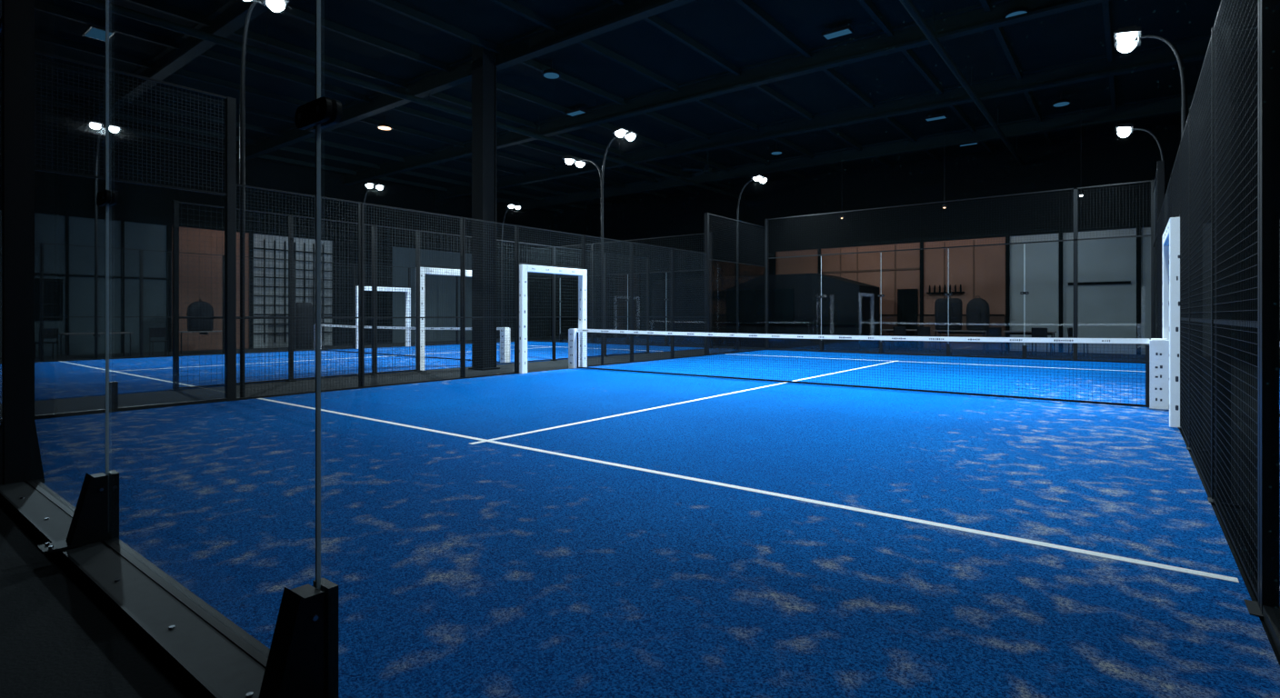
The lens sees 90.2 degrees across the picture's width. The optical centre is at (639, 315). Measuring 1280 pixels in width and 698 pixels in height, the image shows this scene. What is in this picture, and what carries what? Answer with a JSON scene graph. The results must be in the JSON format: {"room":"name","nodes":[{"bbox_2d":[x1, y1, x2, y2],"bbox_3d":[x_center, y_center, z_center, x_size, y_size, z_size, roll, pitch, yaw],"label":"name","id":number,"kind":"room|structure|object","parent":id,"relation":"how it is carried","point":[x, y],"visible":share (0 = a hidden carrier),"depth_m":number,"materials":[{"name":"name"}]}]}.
{"room":"sports hall","nodes":[
{"label":"sports hall","id":0,"kind":"room"},
{"bbox_2d":[0,206,549,358],"bbox_3d":[-13.979,-1.037,25.551,0.270,4.600,28.570,0,0,38],"label":"wall","id":1,"kind":"structure","parent":0,"point":[52,225],"depth_m":22.84,"materials":[{"name":"paint"}]},
{"bbox_2d":[34,119,551,336],"bbox_3d":[-14.749,-2.537,26.820,0.100,7.800,30.500,0,0,38],"label":"wall","id":2,"kind":"structure","parent":0,"point":[52,190],"depth_m":25.58,"materials":[{"name":"black metal"}]},
{"bbox_2d":[0,336,1279,697],"bbox_3d":[-2.667,1.313,17.515,30.400,0.100,30.500,0,0,38],"label":"floor","id":3,"kind":"structure","parent":0,"point":[58,639],"depth_m":2.92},
{"bbox_2d":[34,328,58,359],"bbox_3d":[-17.468,0.823,18.755,0.474,0.882,0.440,0,0,34],"label":"chair","id":4,"kind":"object","parent":3,"relation":"on","point":[48,333],"visible":0.94,"depth_m":18.69,"materials":[{"name":"fabric"}]},
{"bbox_2d":[60,331,133,359],"bbox_3d":[-16.318,0.893,19.130,0.800,0.740,1.600,0,0,38],"label":"table","id":5,"kind":"object","parent":3,"relation":"on","point":[116,333],"visible":0.88,"depth_m":18.80,"materials":[{"name":"black metal"}]},
{"bbox_2d":[87,120,120,359],"bbox_3d":[-15.027,-2.012,17.757,1.080,6.550,0.660,0,0,38],"label":"floodlight","id":6,"kind":"object","parent":3,"relation":"on","point":[90,122],"visible":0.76,"depth_m":18.01,"materials":[{"name":"black metal"}]},
{"bbox_2d":[34,50,227,419],"bbox_3d":[-6.911,-0.962,8.333,0.290,4.450,2.590,0,0,38],"label":"mesh fence","id":7,"kind":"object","parent":3,"relation":"on","point":[113,385],"depth_m":8.41,"materials":[{"name":"metal"}]},
{"bbox_2d":[149,327,169,356],"bbox_3d":[-15.001,0.823,19.884,0.474,0.882,0.440,0,0,42],"label":"chair","id":8,"kind":"object","parent":3,"relation":"on","point":[154,332],"visible":0.91,"depth_m":19.96,"materials":[{"name":"fabric"}]},
{"bbox_2d":[0,0,342,697],"bbox_3d":[-3.423,-0.962,3.734,11.310,4.450,0.380,0,0,38],"label":"glass wall","id":9,"kind":"structure","parent":3,"relation":"on","point":[211,655],"depth_m":3.25,"materials":[{"name":"metal"}]},
{"bbox_2d":[171,330,220,354],"bbox_3d":[-14.609,0.893,21.348,0.800,0.740,1.600,0,0,38],"label":"table","id":10,"kind":"object","parent":3,"relation":"on","point":[181,332],"visible":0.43,"depth_m":20.95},
{"bbox_2d":[186,299,213,330],"bbox_3d":[-14.670,-0.015,21.269,0.756,1.070,0.340,0,0,-39],"label":"racket bag","id":11,"kind":"object","parent":10,"relation":"on","point":[208,311],"visible":0.74,"depth_m":21.17,"materials":[{"name":"fabric"}]},
{"bbox_2d":[38,242,457,362],"bbox_3d":[-11.949,-0.337,22.291,0.150,3.200,13.390,0,0,38],"label":"mesh fence","id":12,"kind":"object","parent":3,"relation":"on","point":[141,316],"visible":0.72,"depth_m":19.30,"materials":[{"name":"metal"}]},
{"bbox_2d":[355,286,410,349],"bbox_3d":[-9.955,0.083,24.769,0.156,2.360,2.256,0,0,38],"label":"door frame","id":13,"kind":"structure","parent":12,"relation":"attached to","point":[366,288],"depth_m":25.38,"materials":[{"name":"white metal"}]},
{"bbox_2d":[238,0,289,399],"bbox_3d":[-5.703,-1.712,9.377,0.880,5.950,0.660,0,0,38],"label":"floodlight","id":14,"kind":"object","parent":3,"relation":"on","point":[276,5],"visible":0.95,"depth_m":9.57,"materials":[{"name":"black metal"}]},
{"bbox_2d":[296,300,313,349],"bbox_3d":[-12.675,0.350,24.023,0.648,1.819,0.340,0,0,-35],"label":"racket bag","id":15,"kind":"object","parent":3,"relation":"on","point":[298,310],"visible":0.56,"depth_m":23.90,"materials":[{"name":"fabric"}]},
{"bbox_2d":[0,341,704,400],"bbox_3d":[-7.461,1.256,19.674,10.170,0.015,20.010,0,0,38],"label":"turf","id":16,"kind":"object","parent":3,"relation":"on","point":[53,380],"visible":0.67,"depth_m":15.22,"materials":[{"name":"blue carpet"}]},
{"bbox_2d":[61,344,663,386],"bbox_3d":[-7.458,1.247,19.678,10.130,0.002,14.300,0,0,38],"label":"court lines","id":17,"kind":"object","parent":16,"relation":"on","point":[511,345],"visible":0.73,"depth_m":14.67,"materials":[{"name":"white paint"}]},
{"bbox_2d":[313,324,509,362],"bbox_3d":[-7.537,0.788,19.739,10.330,0.950,0.188,0,0,38],"label":"net","id":18,"kind":"object","parent":16,"relation":"on","point":[502,344],"visible":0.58,"depth_m":18.39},
{"bbox_2d":[363,181,385,202],"bbox_3d":[-10.207,-1.837,24.016,1.080,6.200,0.660,0,0,38],"label":"floodlight","id":19,"kind":"object","parent":3,"relation":"on","point":[369,185],"visible":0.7,"depth_m":23.83,"materials":[{"name":"white metal"}]},
{"bbox_2d":[170,200,649,390],"bbox_3d":[-3.784,-0.337,16.003,0.150,3.200,13.390,0,0,38],"label":"mesh fence","id":20,"kind":"object","parent":3,"relation":"on","point":[175,204],"visible":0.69,"depth_m":12.96,"materials":[{"name":"metal"}]},
{"bbox_2d":[420,267,471,369],"bbox_3d":[-4.430,0.083,15.276,0.156,2.360,2.056,0,0,38],"label":"door frame","id":21,"kind":"structure","parent":20,"relation":"attached to","point":[428,271],"depth_m":14.50,"materials":[{"name":"white metal"}]},
{"bbox_2d":[224,96,709,401],"bbox_3d":[-1.966,-0.962,14.603,0.190,4.450,13.430,0,0,38],"label":"mesh fence","id":22,"kind":"object","parent":3,"relation":"on","point":[230,103],"visible":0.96,"depth_m":11.50,"materials":[{"name":"metal"}]},
{"bbox_2d":[519,264,586,373],"bbox_3d":[-1.955,0.083,14.506,0.156,2.360,2.056,0,0,38],"label":"door frame","id":23,"kind":"structure","parent":22,"relation":"attached to","point":[524,269],"depth_m":13.96,"materials":[{"name":"white metal"}]},
{"bbox_2d":[468,44,499,370],"bbox_3d":[-3.654,-2.537,14.956,0.520,7.600,0.520,0,0,38],"label":"structural column","id":24,"kind":"structure","parent":3,"relation":"on","point":[484,70],"depth_m":14.83,"materials":[{"name":"black metal"}]},
{"bbox_2d":[501,203,521,327],"bbox_3d":[-6.058,-1.912,29.404,1.080,6.350,0.660,0,0,38],"label":"floodlight","id":25,"kind":"object","parent":3,"relation":"on","point":[510,205],"visible":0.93,"depth_m":29.64,"materials":[{"name":"black metal"}]},
{"bbox_2d":[561,126,638,364],"bbox_3d":[-1.034,-1.647,16.195,2.000,5.820,0.660,0,0,38],"label":"floodlight","id":26,"kind":"object","parent":3,"relation":"on","point":[620,132],"visible":0.98,"depth_m":16.11,"materials":[{"name":"black metal"}]},
{"bbox_2d":[527,232,718,348],"bbox_3d":[-1.259,-0.962,27.727,10.660,4.450,0.380,0,0,38],"label":"mesh fence","id":27,"kind":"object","parent":3,"relation":"on","point":[666,338],"depth_m":26.75,"materials":[{"name":"metal"}]},
{"bbox_2d":[34,350,1279,697],"bbox_3d":[2.779,1.256,11.787,10.820,0.015,20.010,0,0,38],"label":"turf","id":28,"kind":"object","parent":3,"relation":"on","point":[459,568],"visible":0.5,"depth_m":3.70,"materials":[{"name":"blue carpet"}]},
{"bbox_2d":[256,353,1239,582],"bbox_3d":[2.783,1.247,11.791,10.780,0.002,14.300,0,0,38],"label":"court lines","id":29,"kind":"object","parent":28,"relation":"on","point":[1061,547],"visible":0.89,"depth_m":4.40,"materials":[{"name":"white paint"}]},
{"bbox_2d":[568,328,1169,409],"bbox_3d":[2.703,0.788,11.852,10.980,0.950,0.188,0,0,38],"label":"net","id":30,"kind":"object","parent":28,"relation":"on","point":[1156,362],"visible":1,"depth_m":10.21,"materials":[{"name":"black fabric"}]},
{"bbox_2d":[709,213,766,355],"bbox_3d":[3.238,-0.962,21.512,0.290,4.450,3.920,0,0,38],"label":"glass wall","id":31,"kind":"structure","parent":3,"relation":"on","point":[712,219],"depth_m":21.51,"materials":[{"name":"metal"}]},
{"bbox_2d":[736,173,769,340],"bbox_3d":[3.681,-1.687,21.399,1.080,5.900,0.660,0,0,38],"label":"floodlight","id":32,"kind":"object","parent":3,"relation":"on","point":[761,178],"visible":0.93,"depth_m":21.65,"materials":[{"name":"black metal"}]},
{"bbox_2d":[651,272,879,350],"bbox_3d":[4.865,-0.162,26.558,9.300,2.850,2.380,0,0,38],"label":"booth","id":33,"kind":"object","parent":3,"relation":"on","point":[849,307],"visible":0.82,"depth_m":24.64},
{"bbox_2d":[892,326,906,351],"bbox_3d":[9.196,0.823,22.431,0.441,0.883,0.475,0,0,38],"label":"lounge chair","id":34,"kind":"object","parent":3,"relation":"on","point":[897,330],"visible":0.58,"depth_m":22.27,"materials":[{"name":"fabric"}]},
{"bbox_2d":[881,329,920,350],"bbox_3d":[9.536,0.888,23.200,1.200,0.750,0.800,0,0,38],"label":"table","id":35,"kind":"object","parent":3,"relation":"on","point":[889,331],"visible":0.62,"depth_m":23.15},
{"bbox_2d":[917,326,933,352],"bbox_3d":[9.830,0.823,21.943,0.457,0.883,0.491,0,0,38],"label":"lounge chair","id":36,"kind":"object","parent":3,"relation":"on","point":[921,330],"visible":0.66,"depth_m":21.82,"materials":[{"name":"fabric"}]},
{"bbox_2d":[650,218,1211,356],"bbox_3d":[9.178,-0.862,26.013,21.800,4.250,0.420,0,0,38],"label":"wall","id":37,"kind":"structure","parent":3,"relation":"on","point":[1115,275],"depth_m":22.98,"materials":[{"name":"paint"}]},
{"bbox_2d":[763,180,1154,363],"bbox_3d":[8.982,-1.112,19.841,11.310,4.750,0.380,0,0,38],"label":"frame","id":38,"kind":"structure","parent":3,"relation":"on","point":[1075,239],"depth_m":18.46,"materials":[{"name":"metal"}]},
{"bbox_2d":[933,330,988,353],"bbox_3d":[10.999,0.888,21.822,1.600,0.750,0.800,0,0,38],"label":"table","id":39,"kind":"object","parent":3,"relation":"on","point":[940,332],"visible":0.8,"depth_m":21.74,"materials":[{"name":"black"}]},
{"bbox_2d":[934,296,962,329],"bbox_3d":[10.674,-0.075,22.055,0.850,1.170,0.448,0,0,38],"label":"racket bag","id":40,"kind":"object","parent":39,"relation":"on","point":[948,312],"visible":0.97,"depth_m":21.93,"materials":[{"name":"fabric"}]},
{"bbox_2d":[966,296,989,330],"bbox_3d":[11.416,-0.075,21.550,0.364,1.170,0.729,0,0,-33],"label":"racket bag","id":41,"kind":"object","parent":39,"relation":"on","point":[977,309],"visible":0.98,"depth_m":21.41,"materials":[{"name":"fabric"}]},
{"bbox_2d":[986,327,1002,354],"bbox_3d":[11.495,0.823,20.661,0.440,0.882,0.474,0,0,34],"label":"lounge chair","id":42,"kind":"object","parent":3,"relation":"on","point":[990,331],"visible":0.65,"depth_m":20.51,"materials":[{"name":"fabric"}]},
{"bbox_2d":[1002,330,1056,355],"bbox_3d":[12.645,0.888,20.681,1.400,0.750,0.800,0,0,38],"label":"table","id":43,"kind":"object","parent":3,"relation":"on","point":[1049,333],"visible":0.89,"depth_m":20.57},
{"bbox_2d":[1031,328,1050,356],"bbox_3d":[12.461,0.823,19.791,0.474,0.882,0.440,0,0,-44],"label":"chair","id":44,"kind":"object","parent":3,"relation":"on","point":[1035,332],"visible":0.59,"depth_m":19.67,"materials":[{"name":"fabric"}]},
{"bbox_2d":[1067,327,1088,356],"bbox_3d":[13.663,0.823,19.900,0.440,0.882,0.474,0,0,-43],"label":"chair","id":45,"kind":"object","parent":3,"relation":"on","point":[1069,329],"visible":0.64,"depth_m":19.91,"materials":[{"name":"fabric"}]},
{"bbox_2d":[1115,122,1166,194],"bbox_3d":[11.881,-1.637,15.084,0.980,5.800,0.660,0,0,38],"label":"floodlight","id":46,"kind":"object","parent":3,"relation":"on","point":[1123,130],"visible":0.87,"depth_m":15.02,"materials":[{"name":"metal"}]},
{"bbox_2d":[1113,25,1187,139],"bbox_3d":[7.642,-1.512,9.513,0.900,5.550,0.660,0,0,38],"label":"floodlight","id":47,"kind":"object","parent":3,"relation":"on","point":[1127,38],"visible":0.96,"depth_m":9.42,"materials":[{"name":"metal"}]},
{"bbox_2d":[1152,169,1157,338],"bbox_3d":[12.065,-0.962,14.716,0.290,4.450,3.920,0,0,38],"label":"glass wall","id":48,"kind":"structure","parent":3,"relation":"on","point":[1155,191],"depth_m":14.84,"materials":[{"name":"metal"}]},
{"bbox_2d":[1157,0,1279,620],"bbox_3d":[6.714,-0.962,7.918,0.190,4.450,13.430,0,0,38],"label":"mesh fence","id":49,"kind":"object","parent":3,"relation":"on","point":[1183,198],"visible":0.71,"depth_m":3.82,"materials":[{"name":"metal"}]},
{"bbox_2d":[1162,217,1179,427],"bbox_3d":[6.617,0.083,7.904,0.156,2.360,2.056,0,0,38],"label":"door frame","id":50,"kind":"structure","parent":49,"relation":"attached to","point":[1171,236],"depth_m":7.12,"materials":[{"name":"white metal"}]},
{"bbox_2d":[1262,605,1279,657],"bbox_3d":[1.915,-0.962,1.536,0.290,4.450,2.590,0,0,38],"label":"glass wall","id":51,"kind":"structure","parent":3,"relation":"on","point":[1271,615],"depth_m":2.52,"materials":[{"name":"metal"}]},
{"bbox_2d":[63,0,1257,212],"bbox_3d":[-2.667,-6.097,17.515,30.400,0.480,23.740,0,0,38],"label":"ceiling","id":52,"kind":"structure","parent":0,"point":[229,16],"depth_m":17.56,"materials":[{"name":"black metal"}]},
{"bbox_2d":[82,23,114,41],"bbox_3d":[-11.784,-6.224,13.871,0.700,0.225,0.400,0,0,38],"label":"panel light","id":53,"kind":"object","parent":52,"relation":"hanging from","point":[93,31],"depth_m":13.80,"materials":[{"name":"white plastic"}]},
{"bbox_2d":[377,116,392,129],"bbox_3d":[-8.122,-6.144,20.265,0.460,0.386,0.460,0,0,38],"label":"recessed light","id":54,"kind":"object","parent":52,"relation":"hanging from","point":[383,126],"depth_m":20.20,"materials":[{"name":"white"}]},
{"bbox_2d":[70,0,1024,199],"bbox_3d":[0.340,-5.923,15.200,11.750,0.728,30.300,0,0,38],"label":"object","id":55,"kind":"structure","parent":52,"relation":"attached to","point":[114,8],"depth_m":14.75,"materials":[{"name":"black metal"}]},
{"bbox_2d":[541,60,560,79],"bbox_3d":[-2.198,-6.144,15.829,0.460,0.386,0.460,0,0,38],"label":"recessed light","id":56,"kind":"object","parent":52,"relation":"hanging from","point":[550,74],"depth_m":15.77,"materials":[{"name":"white plastic"}]},
{"bbox_2d":[565,105,586,116],"bbox_3d":[-1.934,-6.224,19.286,0.600,0.225,0.300,0,0,38],"label":"panel light","id":57,"kind":"object","parent":52,"relation":"hanging from","point":[579,111],"depth_m":19.22,"materials":[{"name":"plastic"}]},
{"bbox_2d":[34,0,1230,212],"bbox_3d":[-2.627,-6.257,17.485,28.600,0.160,30.500,0,0,38],"label":"ceiling purlins","id":58,"kind":"structure","parent":52,"relation":"attached to","point":[154,5],"depth_m":17.58,"materials":[{"name":"black metal"}]},
{"bbox_2d":[34,0,1257,211],"bbox_3d":[-2.667,-6.387,17.515,30.400,0.100,30.500,0,0,38],"label":"ceiling","id":59,"kind":"structure","parent":52,"relation":"attached to","point":[726,28],"depth_m":16.55,"materials":[{"name":"black metal"}]},
{"bbox_2d":[770,142,782,154],"bbox_3d":[5.019,-6.144,23.398,0.460,0.386,0.460,0,0,38],"label":"recessed light","id":60,"kind":"object","parent":52,"relation":"hanging from","point":[774,152],"depth_m":23.32,"materials":[{"name":"blue"}]},
{"bbox_2d":[821,23,853,39],"bbox_3d":[4.297,-6.224,13.856,0.600,0.225,0.300,0,0,38],"label":"panel light","id":61,"kind":"object","parent":52,"relation":"hanging from","point":[847,29],"depth_m":13.80,"materials":[{"name":"white plastic"}]},
{"bbox_2d":[924,110,947,121],"bbox_3d":[9.193,-6.224,19.804,0.600,0.225,0.300,0,0,38],"label":"panel light","id":62,"kind":"object","parent":52,"relation":"hanging from","point":[939,116],"depth_m":19.74,"materials":[{"name":"white plastic"}]},
{"bbox_2d":[1003,7,1029,18],"bbox_3d":[7.482,-6.144,12.666,0.460,0.386,0.460,0,0,38],"label":"recessed light","id":63,"kind":"object","parent":52,"relation":"hanging from","point":[1015,11],"depth_m":12.52,"materials":[{"name":"white plastic"}]},
{"bbox_2d":[1051,90,1070,107],"bbox_3d":[11.890,-6.144,17.980,0.460,0.386,0.460,0,0,38],"label":"pendant light","id":64,"kind":"object","parent":52,"relation":"hanging from","point":[1063,102],"depth_m":17.94,"materials":[{"name":"white plastic"}]},
{"bbox_2d":[1078,107,1083,196],"bbox_3d":[13.449,-4.987,19.430,0.160,2.700,0.156,0,0,38],"label":"pendant spotlight","id":65,"kind":"object","parent":52,"relation":"hanging from","point":[1080,194],"visible":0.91,"depth_m":19.42,"materials":[{"name":"black metal"}]},
{"bbox_2d":[551,119,1211,339],"bbox_3d":[6.668,-2.537,29.637,30.400,7.800,0.100,0,0,38],"label":"wall","id":66,"kind":"structure","parent":0,"point":[1106,159],"depth_m":26.91,"materials":[{"name":"black metal"}]},
{"bbox_2d":[1230,51,1257,368],"bbox_3d":[9.415,-2.537,8.211,0.100,7.800,30.500,0,0,38],"label":"wall","id":67,"kind":"structure","parent":0,"point":[1256,52],"depth_m":17.03,"materials":[{"name":"black metal"}]}
]}

